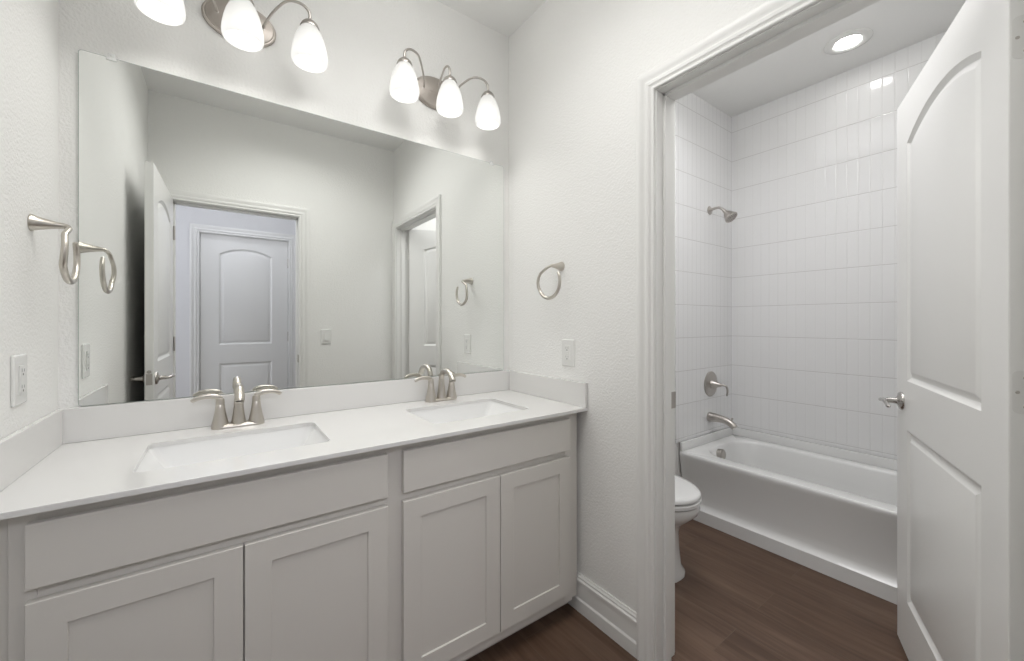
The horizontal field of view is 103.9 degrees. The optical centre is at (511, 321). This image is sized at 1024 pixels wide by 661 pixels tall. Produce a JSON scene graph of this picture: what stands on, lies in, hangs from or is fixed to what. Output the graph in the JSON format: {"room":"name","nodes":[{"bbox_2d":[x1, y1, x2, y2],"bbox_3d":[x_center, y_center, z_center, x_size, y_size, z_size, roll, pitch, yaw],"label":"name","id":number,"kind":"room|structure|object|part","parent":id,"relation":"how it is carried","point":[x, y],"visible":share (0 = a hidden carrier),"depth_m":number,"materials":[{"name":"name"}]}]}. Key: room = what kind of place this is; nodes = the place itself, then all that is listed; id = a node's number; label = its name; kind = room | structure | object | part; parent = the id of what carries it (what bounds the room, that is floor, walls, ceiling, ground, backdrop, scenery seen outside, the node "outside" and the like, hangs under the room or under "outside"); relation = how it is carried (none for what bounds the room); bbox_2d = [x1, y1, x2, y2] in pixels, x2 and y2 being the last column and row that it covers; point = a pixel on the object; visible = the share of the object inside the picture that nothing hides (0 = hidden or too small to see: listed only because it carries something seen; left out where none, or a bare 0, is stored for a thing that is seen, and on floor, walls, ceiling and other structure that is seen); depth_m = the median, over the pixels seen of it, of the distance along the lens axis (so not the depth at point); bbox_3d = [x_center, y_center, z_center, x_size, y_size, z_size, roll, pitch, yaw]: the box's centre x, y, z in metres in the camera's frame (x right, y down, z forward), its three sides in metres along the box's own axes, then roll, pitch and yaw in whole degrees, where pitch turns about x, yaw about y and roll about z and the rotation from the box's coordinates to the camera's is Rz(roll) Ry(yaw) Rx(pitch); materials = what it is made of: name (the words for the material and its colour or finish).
{"room":"bathroom","nodes":[
{"label":"bathroom","id":0,"kind":"room"},
{"bbox_2d":[0,0,57,439],"bbox_3d":[-0.845,-0.133,0.423,0.100,2.743,1.770,0,0,-36],"label":"wall","id":1,"kind":"structure","parent":0,"point":[28,28],"depth_m":0.98,"materials":[{"name":"white paint"}]},
{"bbox_2d":[11,354,26,406],"bbox_3d":[-1.150,0.135,0.937,0.009,0.117,0.077,0,0,-36],"label":"wall outlet","id":2,"kind":"object","parent":1,"relation":"attached to","point":[18,362],"visible":1,"depth_m":0.93,"materials":[{"name":"white plastic"}]},
{"bbox_2d":[19,365,25,394],"bbox_3d":[-1.148,0.135,0.939,0.003,0.067,0.033,0,0,-36],"label":"receptacle","id":3,"kind":"object","parent":2,"relation":"attached to","point":[22,368],"depth_m":0.94,"materials":[{"name":"grey plastic"}]},
{"bbox_2d":[27,214,80,284],"bbox_3d":[-1.164,-0.183,1.017,0.081,0.173,0.151,0,0,-36],"label":"towel ring","id":4,"kind":"object","parent":1,"relation":"attached to","point":[34,222],"visible":1,"depth_m":1.00,"materials":[{"name":"silver metal"}]},
{"bbox_3d":[-1.175,-0.248,1.017,0.062,0.043,0.043,0,0,-36],"label":"post","id":5,"kind":"part","parent":4,"relation":"part of","materials":[{"name":"silver metal"}]},
{"bbox_2d":[58,0,508,408],"bbox_3d":[0.063,-0.133,2.237,3.700,2.743,0.100,0,0,-36],"label":"wall","id":6,"kind":"structure","parent":0,"point":[365,40],"depth_m":1.58,"materials":[{"name":"white paint"}]},
{"bbox_2d":[134,0,327,72],"bbox_3d":[-0.909,-1.030,1.345,0.522,0.218,0.201,0,0,-36],"label":"vanity light","id":7,"kind":"object","parent":6,"relation":"attached to","point":[240,24],"visible":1,"depth_m":1.36,"materials":[{"name":"white glass"}]},
{"bbox_3d":[-1.048,-0.987,1.194,0.119,0.132,0.119,0,0,-36],"label":"lamp shade","id":8,"kind":"part","parent":7,"relation":"part of","materials":[{"name":"white glass"}]},
{"bbox_3d":[-1.048,-0.985,1.194,0.058,0.085,0.056,0,0,-36],"label":"light bulb","id":9,"kind":"part","parent":7,"relation":"part of","materials":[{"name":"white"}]},
{"bbox_3d":[-1.017,-1.094,1.283,0.039,0.084,0.198,0,0,11],"label":"arm","id":10,"kind":"part","parent":7,"relation":"part of","materials":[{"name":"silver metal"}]},
{"bbox_3d":[-0.960,-1.062,1.416,0.220,0.146,0.028,0,0,-36],"label":"plate","id":11,"kind":"part","parent":7,"relation":"part of","materials":[{"name":"silver metal"}]},
{"bbox_3d":[-0.882,-0.987,1.314,0.119,0.132,0.119,0,0,-36],"label":"lamp shade","id":12,"kind":"part","parent":7,"relation":"part of","materials":[{"name":"white glass"}]},
{"bbox_3d":[-0.882,-0.985,1.314,0.058,0.085,0.056,0,0,-36],"label":"light bulb","id":13,"kind":"part","parent":7,"relation":"part of","materials":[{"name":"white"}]},
{"bbox_3d":[-0.816,-1.094,1.428,0.197,0.084,0.039,0,0,7],"label":"arm","id":14,"kind":"part","parent":7,"relation":"part of","materials":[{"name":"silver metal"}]},
{"bbox_3d":[-0.722,-0.987,1.431,0.119,0.132,0.119,0,0,-36],"label":"lamp shade","id":15,"kind":"part","parent":7,"relation":"part of","materials":[{"name":"white glass"}]},
{"bbox_3d":[-0.722,-0.985,1.431,0.058,0.085,0.056,0,0,-36],"label":"light bulb","id":16,"kind":"part","parent":7,"relation":"part of","materials":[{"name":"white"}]},
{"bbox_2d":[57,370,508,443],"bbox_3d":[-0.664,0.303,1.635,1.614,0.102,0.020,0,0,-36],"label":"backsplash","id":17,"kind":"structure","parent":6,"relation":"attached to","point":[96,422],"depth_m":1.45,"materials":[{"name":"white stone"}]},
{"bbox_2d":[78,50,503,405],"bbox_3d":[-0.665,-0.286,1.640,1.537,1.075,0.010,0,0,-36],"label":"wall mirror","id":18,"kind":"object","parent":6,"relation":"attached to","point":[226,238],"visible":1,"depth_m":1.45,"materials":[{"name":"silver mirror"}]},
{"bbox_2d":[389,48,500,129],"bbox_3d":[-0.300,-1.030,1.787,0.522,0.218,0.201,0,0,-36],"label":"vanity light","id":19,"kind":"object","parent":6,"relation":"attached to","point":[444,97],"visible":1,"depth_m":1.75,"materials":[{"name":"white glass"}]},
{"bbox_3d":[-0.439,-0.987,1.636,0.119,0.132,0.119,0,0,-36],"label":"lamp shade","id":20,"kind":"part","parent":19,"relation":"part of","materials":[{"name":"white glass"}]},
{"bbox_3d":[-0.407,-1.094,1.725,0.039,0.084,0.198,0,0,11],"label":"arm","id":21,"kind":"part","parent":19,"relation":"part of","materials":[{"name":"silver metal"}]},
{"bbox_3d":[-0.350,-1.062,1.858,0.220,0.146,0.028,0,0,-36],"label":"plate","id":22,"kind":"part","parent":19,"relation":"part of","materials":[{"name":"silver metal"}]},
{"bbox_3d":[-0.306,-1.095,1.807,0.020,0.087,0.134,0,0,-36],"label":"arm","id":23,"kind":"part","parent":19,"relation":"part of","materials":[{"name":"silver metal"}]},
{"bbox_3d":[-0.273,-0.987,1.756,0.119,0.132,0.119,0,0,-36],"label":"lamp shade","id":24,"kind":"part","parent":19,"relation":"part of","materials":[{"name":"white glass"}]},
{"bbox_3d":[-0.206,-1.094,1.870,0.197,0.084,0.039,0,0,7],"label":"arm","id":25,"kind":"part","parent":19,"relation":"part of","materials":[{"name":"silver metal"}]},
{"bbox_3d":[-0.112,-0.987,1.873,0.119,0.132,0.119,0,0,-36],"label":"lamp shade","id":26,"kind":"part","parent":19,"relation":"part of","materials":[{"name":"white glass"}]},
{"bbox_2d":[509,0,768,611],"bbox_3d":[0.548,-0.133,1.433,0.112,2.743,1.770,0,0,-36],"label":"wall","id":27,"kind":"structure","parent":0,"point":[575,66],"depth_m":1.65,"materials":[{"name":"white paint"}]},
{"bbox_2d":[536,262,564,299],"bbox_3d":[0.184,-0.183,1.770,0.081,0.173,0.151,0,0,-36],"label":"towel ring","id":28,"kind":"object","parent":27,"relation":"attached to","point":[560,266],"visible":1,"depth_m":1.76,"materials":[{"name":"silver metal"}]},
{"bbox_3d":[0.196,-0.248,1.771,0.062,0.043,0.043,0,0,-36],"label":"post","id":29,"kind":"part","parent":28,"relation":"part of","materials":[{"name":"silver metal"}]},
{"bbox_2d":[562,339,574,366],"bbox_3d":[0.243,0.135,1.750,0.010,0.117,0.077,0,0,-36],"label":"wall outlet","id":30,"kind":"object","parent":27,"relation":"attached to","point":[568,345],"visible":1,"depth_m":1.74,"materials":[{"name":"white plastic"}]},
{"bbox_2d":[564,345,569,360],"bbox_3d":[0.240,0.135,1.748,0.004,0.067,0.033,0,0,-36],"label":"receptacle","id":31,"kind":"object","parent":30,"relation":"attached to","point":[566,347],"depth_m":1.75,"materials":[{"name":"white plastic"}]},
{"bbox_2d":[568,571,635,657],"bbox_3d":[0.351,1.139,1.595,0.016,0.154,0.354,0,0,-36],"label":"baseboard","id":32,"kind":"structure","parent":27,"relation":"attached to","point":[605,611],"depth_m":1.56,"materials":[{"name":"white paint"}]},
{"bbox_2d":[636,0,821,660],"bbox_3d":[0.734,0.168,1.067,0.018,2.096,0.949,0,0,-36],"label":"trim","id":33,"kind":"structure","parent":27,"relation":"attached to","point":[771,13],"depth_m":1.41,"materials":[{"name":"white paint"}]},
{"bbox_2d":[655,0,878,660],"bbox_3d":[0.787,0.195,1.106,0.114,2.042,0.840,0,0,-36],"label":"trim","id":34,"kind":"structure","parent":27,"relation":"attached to","point":[823,13],"depth_m":1.42,"materials":[{"name":"white paint"}]},
{"bbox_3d":[0.582,0.283,1.453,0.039,0.060,0.004,0,0,-36],"label":"strike plate","id":35,"kind":"part","parent":34,"relation":"part of","materials":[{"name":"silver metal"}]},
{"bbox_2d":[677,0,879,99],"bbox_3d":[0.838,0.168,1.143,0.018,2.096,0.949,0,0,-36],"label":"trim","id":36,"kind":"structure","parent":27,"relation":"attached to","point":[879,0],"depth_m":1.19,"materials":[{"name":"white paint"}]},
{"bbox_2d":[878,0,1023,660],"bbox_3d":[1.268,0.190,1.173,0.173,2.004,0.836,0,0,32],"label":"door","id":37,"kind":"structure","parent":27,"relation":"in","point":[959,400],"depth_m":1.03,"materials":[{"name":"white paint"}]},
{"bbox_3d":[1.384,0.290,1.456,0.069,0.066,0.155,0,0,32],"label":"handle","id":38,"kind":"part","parent":37,"relation":"part of","materials":[{"name":"silver metal"}]},
{"bbox_2d":[466,519,908,660],"bbox_3d":[0.458,1.258,0.670,4.900,0.082,3.100,0,0,-36],"label":"floor","id":39,"kind":"structure","parent":0,"point":[736,599],"depth_m":1.63,"materials":[{"name":"brown wood"}]},
{"bbox_2d":[0,413,576,660],"bbox_3d":[-0.509,0.792,1.420,1.613,0.848,0.545,0,0,-36],"label":"bathroom vanity","id":40,"kind":"object","parent":39,"relation":"on","point":[446,548],"visible":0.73,"depth_m":1.08,"materials":[{"name":"white paint"}]},
{"bbox_3d":[-0.803,0.825,0.882,0.350,0.557,0.018,0,0,-36],"label":"cabinet door","id":41,"kind":"part","parent":40,"relation":"part of","materials":[{"name":"white paint"}]},
{"bbox_3d":[-0.659,0.456,0.986,0.707,0.128,0.018,0,0,-36],"label":"drawer","id":42,"kind":"part","parent":40,"relation":"part of","materials":[{"name":"white paint"}]},
{"bbox_2d":[0,370,587,519],"bbox_3d":[-0.505,0.310,1.414,1.614,0.115,0.564,0,0,-36],"label":"countertop","id":43,"kind":"structure","parent":40,"relation":"on","point":[73,456],"depth_m":1.24,"materials":[{"name":"white stone"}]},
{"bbox_2d":[136,426,327,471],"bbox_3d":[-0.797,0.431,1.179,0.479,0.127,0.332,0,0,-36],"label":"sink basin","id":44,"kind":"object","parent":43,"relation":"in","point":[169,456],"visible":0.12,"depth_m":1.27,"materials":[{"name":"white ceramic"}]},
{"bbox_2d":[190,383,281,429],"bbox_3d":[-0.935,0.279,1.370,0.184,0.150,0.183,0,0,9],"label":"bathroom faucet","id":45,"kind":"object","parent":43,"relation":"on","point":[220,420],"visible":1,"depth_m":1.35,"materials":[{"name":"silver metal"}]},
{"bbox_3d":[-0.905,0.276,1.329,0.046,0.144,0.148,0,0,-36],"label":"spout","id":46,"kind":"part","parent":45,"relation":"part of","materials":[{"name":"silver metal"}]},
{"bbox_2d":[414,368,465,402],"bbox_3d":[-0.320,0.279,1.816,0.184,0.150,0.183,0,0,9],"label":"bathroom faucet","id":47,"kind":"object","parent":43,"relation":"on","point":[431,397],"visible":1,"depth_m":1.79,"materials":[{"name":"silver metal"}]},
{"bbox_3d":[-0.290,0.276,1.775,0.046,0.144,0.148,0,0,-36],"label":"spout","id":48,"kind":"part","parent":47,"relation":"part of","materials":[{"name":"silver metal"}]},
{"bbox_2d":[409,401,520,423],"bbox_3d":[-0.181,0.431,1.625,0.467,0.127,0.332,0,0,-36],"label":"sink basin","id":49,"kind":"object","parent":43,"relation":"in","point":[475,410],"visible":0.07,"depth_m":1.76,"materials":[{"name":"white ceramic"}]},
{"bbox_3d":[-0.516,0.825,1.090,0.354,0.557,0.018,0,0,-36],"label":"cabinet door","id":50,"kind":"part","parent":40,"relation":"part of","materials":[{"name":"white paint"}]},
{"bbox_3d":[-0.191,0.825,1.326,0.354,0.557,0.018,0,0,-36],"label":"cabinet door","id":51,"kind":"part","parent":40,"relation":"part of","materials":[{"name":"white paint"}]},
{"bbox_3d":[-0.052,0.456,1.427,0.697,0.128,0.018,0,0,-36],"label":"drawer","id":52,"kind":"part","parent":40,"relation":"part of","materials":[{"name":"white paint"}]},
{"bbox_3d":[0.093,0.825,1.531,0.340,0.557,0.018,0,0,-36],"label":"cabinet door","id":53,"kind":"part","parent":40,"relation":"part of","materials":[{"name":"white paint"}]},
{"bbox_2d":[675,475,700,582],"bbox_3d":[0.625,0.839,2.117,0.448,0.754,0.730,0,0,-36],"label":"toilet","id":54,"kind":"object","parent":39,"relation":"on","point":[687,495],"visible":0.23,"depth_m":1.86,"materials":[{"name":"white ceramic"}]},
{"bbox_3d":[0.671,1.034,2.055,0.372,0.362,0.568,0,0,-36],"label":"bowl","id":55,"kind":"part","parent":54,"relation":"part of","materials":[{"name":"white ceramic"}]},
{"bbox_3d":[0.685,0.839,2.035,0.378,0.022,0.527,0,0,-36],"label":"seat","id":56,"kind":"part","parent":54,"relation":"part of","materials":[{"name":"white plastic"}]},
{"bbox_3d":[0.680,0.810,2.041,0.376,0.026,0.541,0,0,-36],"label":"lid","id":57,"kind":"part","parent":54,"relation":"part of","materials":[{"name":"white plastic"}]},
{"bbox_2d":[680,427,896,604],"bbox_3d":[1.760,0.989,2.157,0.682,0.452,1.438,0,0,-36],"label":"bathtub","id":58,"kind":"object","parent":39,"relation":"on","point":[830,511],"visible":0.69,"depth_m":2.18,"materials":[{"name":"white ceramic"}]},
{"bbox_2d":[437,0,965,116],"bbox_3d":[0.458,-1.544,0.670,4.900,0.080,3.100,0,0,-36],"label":"ceiling","id":59,"kind":"structure","parent":0,"point":[896,25],"depth_m":2.16,"materials":[{"name":"white paint"}]},
{"bbox_2d":[824,28,872,54],"bbox_3d":[1.801,-1.498,2.148,0.204,0.012,0.204,0,0,-36],"label":"recessed light","id":60,"kind":"object","parent":59,"relation":"in","point":[850,40],"visible":1,"depth_m":2.13,"materials":[{"name":"white plastic"}]},
{"bbox_2d":[675,427,727,476],"bbox_3d":[1.223,-0.133,2.843,0.770,2.743,0.280,0,0,-36],"label":"wall","id":61,"kind":"structure","parent":0,"point":[678,472],"depth_m":2.55,"materials":[{"name":"white paint"}]},
{"bbox_2d":[675,93,731,442],"bbox_3d":[1.321,-0.371,2.734,0.720,2.266,0.010,0,0,-36],"label":"tiled wall","id":62,"kind":"structure","parent":61,"relation":"attached to","point":[703,132],"depth_m":2.68,"materials":[{"name":"white tile"}]},
{"bbox_2d":[704,371,728,395],"bbox_3d":[1.403,0.426,2.718,0.172,0.172,0.113,0,0,-36],"label":"shower valve","id":63,"kind":"object","parent":62,"relation":"attached to","point":[711,383],"visible":1,"depth_m":2.73,"materials":[{"name":"grey metal"}]},
{"bbox_3d":[1.373,0.426,2.758,0.172,0.172,0.014,0,0,-36],"label":"valve plate","id":64,"kind":"part","parent":63,"relation":"part of","materials":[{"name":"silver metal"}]},
{"bbox_3d":[1.406,0.447,2.713,0.064,0.105,0.101,0,0,-36],"label":"lever","id":65,"kind":"part","parent":63,"relation":"part of","materials":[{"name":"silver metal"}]},
{"bbox_2d":[707,206,736,222],"bbox_3d":[1.412,-0.728,2.684,0.084,0.139,0.180,0,0,-36],"label":"shower fixture","id":66,"kind":"object","parent":62,"relation":"attached to","point":[729,216],"visible":1,"depth_m":2.65,"materials":[{"name":"grey metal"}]},
{"bbox_3d":[1.392,-0.758,2.713,0.017,0.048,0.105,0,0,-36],"label":"shower arm","id":67,"kind":"part","parent":66,"relation":"part of","materials":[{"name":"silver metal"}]},
{"bbox_2d":[707,412,737,429],"bbox_3d":[1.409,0.663,2.679,0.066,0.089,0.189,0,0,-36],"label":"tub spout","id":68,"kind":"object","parent":62,"relation":"attached to","point":[711,417],"visible":1,"depth_m":2.67,"materials":[{"name":"grey metal"}]},
{"bbox_2d":[739,427,896,459],"bbox_3d":[2.013,-0.133,2.495,0.100,2.743,1.770,0,0,-36],"label":"wall","id":69,"kind":"structure","parent":0,"point":[739,427],"depth_m":2.50,"materials":[{"name":"white tile"}]},
{"bbox_2d":[732,31,945,458],"bbox_3d":[2.041,-0.371,2.361,0.010,2.266,1.440,0,0,-36],"label":"tiled wall","id":70,"kind":"structure","parent":69,"relation":"attached to","point":[814,167],"depth_m":2.51,"materials":[{"name":"white tile"}]}
]}

